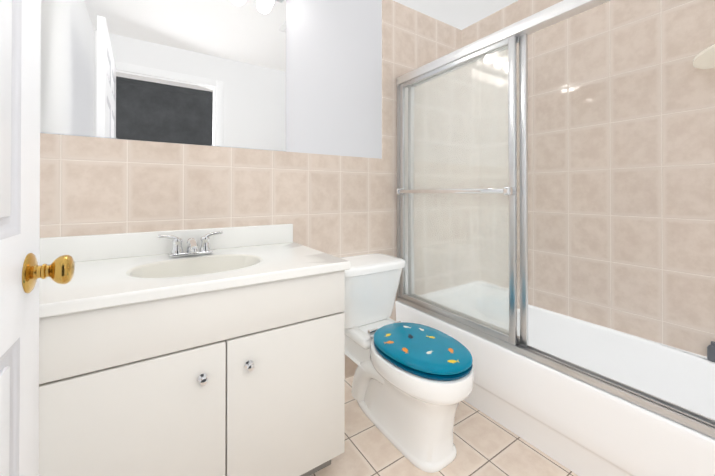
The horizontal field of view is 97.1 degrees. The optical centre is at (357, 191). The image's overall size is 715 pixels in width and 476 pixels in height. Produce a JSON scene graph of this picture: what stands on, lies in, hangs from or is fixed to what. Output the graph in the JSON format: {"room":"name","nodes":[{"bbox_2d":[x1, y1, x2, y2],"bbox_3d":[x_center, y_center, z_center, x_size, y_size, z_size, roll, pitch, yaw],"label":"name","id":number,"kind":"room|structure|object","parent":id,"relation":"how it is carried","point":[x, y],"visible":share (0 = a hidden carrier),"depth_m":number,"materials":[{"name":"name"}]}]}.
{"room":"bathroom","nodes":[
{"label":"bathroom","id":0,"kind":"room"},
{"bbox_2d":[44,0,381,158],"bbox_3d":[-0.589,-0.720,1.578,1.700,1.028,0.120,0,0,-33],"label":"wall","id":1,"kind":"structure","parent":0,"point":[333,77],"depth_m":1.81,"materials":[{"name":"white paint"}]},
{"bbox_2d":[40,0,285,151],"bbox_3d":[-0.766,-0.687,1.384,0.943,0.959,0.008,0,0,-33],"label":"mirror","id":2,"kind":"object","parent":1,"relation":"attached to","point":[204,72],"visible":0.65,"depth_m":1.35,"materials":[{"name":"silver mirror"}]},
{"bbox_2d":[40,133,382,378],"bbox_3d":[-0.587,0.440,1.569,1.700,1.292,0.128,0,0,-33],"label":"wainscot","id":3,"kind":"structure","parent":1,"relation":"attached to","point":[330,204],"depth_m":1.43,"materials":[{"name":"tile"}]},
{"bbox_2d":[382,0,460,320],"bbox_3d":[0.491,-0.070,2.281,0.880,2.320,0.128,0,0,-33],"label":"wall tile","id":4,"kind":"structure","parent":1,"relation":"attached to","point":[412,39],"depth_m":2.04,"materials":[{"name":"beige tile"}]},
{"bbox_2d":[310,376,577,475],"bbox_3d":[0.610,1.131,0.550,2.580,0.100,3.140,0,0,-33],"label":"floor","id":5,"kind":"structure","parent":0,"point":[485,444],"depth_m":1.30,"materials":[{"name":"tile"}]},
{"bbox_2d":[38,224,350,475],"bbox_3d":[-0.590,0.625,1.143,0.983,0.916,0.576,0,0,-33],"label":"bathroom vanity","id":6,"kind":"object","parent":5,"relation":"on","point":[208,352],"visible":0.98,"depth_m":0.95,"materials":[{"name":"laminate"}]},
{"bbox_2d":[341,253,473,472],"bbox_3d":[0.173,0.729,1.508,0.436,0.713,0.813,0,0,-33],"label":"toilet","id":7,"kind":"object","parent":5,"relation":"on","point":[412,385],"visible":0.88,"depth_m":1.34,"materials":[{"name":"ceramic"}]},
{"bbox_2d":[395,301,714,475],"bbox_3d":[0.939,0.896,1.578,0.656,0.379,1.528,0,0,-33],"label":"bathtub","id":8,"kind":"object","parent":5,"relation":"on","point":[577,426],"visible":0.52,"depth_m":1.33,"materials":[{"name":"ceramic"}]},
{"bbox_2d":[395,0,714,438],"bbox_3d":[0.683,-0.017,1.414,0.093,1.443,1.530,0,0,-33],"label":"shower door","id":9,"kind":"structure","parent":8,"relation":"on","point":[461,191],"depth_m":1.56,"materials":[{"name":"glass"}]},
{"bbox_2d":[707,341,714,361],"bbox_3d":[1.478,0.664,1.309,0.038,0.079,0.038,0,0,-33],"label":"bottle","id":10,"kind":"object","parent":8,"relation":"on","point":[711,352],"visible":0.96,"depth_m":1.30,"materials":[{"name":"grey plastic"}]},
{"bbox_2d":[393,0,517,29],"bbox_3d":[0.610,-1.289,0.562,2.580,0.100,3.140,0,0,-33],"label":"ceiling","id":11,"kind":"structure","parent":0,"point":[461,14],"depth_m":2.13,"materials":[{"name":"paint"}]},
{"bbox_2d":[461,0,714,356],"bbox_3d":[1.672,-0.076,1.179,0.120,2.320,3.012,0,0,-33],"label":"wall","id":12,"kind":"structure","parent":0,"point":[621,165],"depth_m":1.58,"materials":[{"name":"tile"}]},
{"bbox_2d":[693,44,714,68],"bbox_3d":[1.427,-0.536,1.170,0.300,0.050,0.300,0,0,-33],"label":"corner shelf","id":13,"kind":"object","parent":12,"relation":"attached to","point":[704,59],"visible":0.98,"depth_m":1.27,"materials":[{"name":"ceramic"}]},
{"bbox_3d":[0.103,0.026,0.052,0.910,2.105,0.136,0,0,-33],"label":"door frame","id":14,"kind":"structure","parent":0,"visible":0},
{"bbox_2d":[0,0,74,475],"bbox_3d":[-0.478,0.059,0.311,0.173,2.018,0.894,0,0,-32],"label":"door","id":15,"kind":"structure","parent":14,"relation":"attached to","point":[22,271],"depth_m":0.60,"materials":[{"name":"white paint"}]}
]}

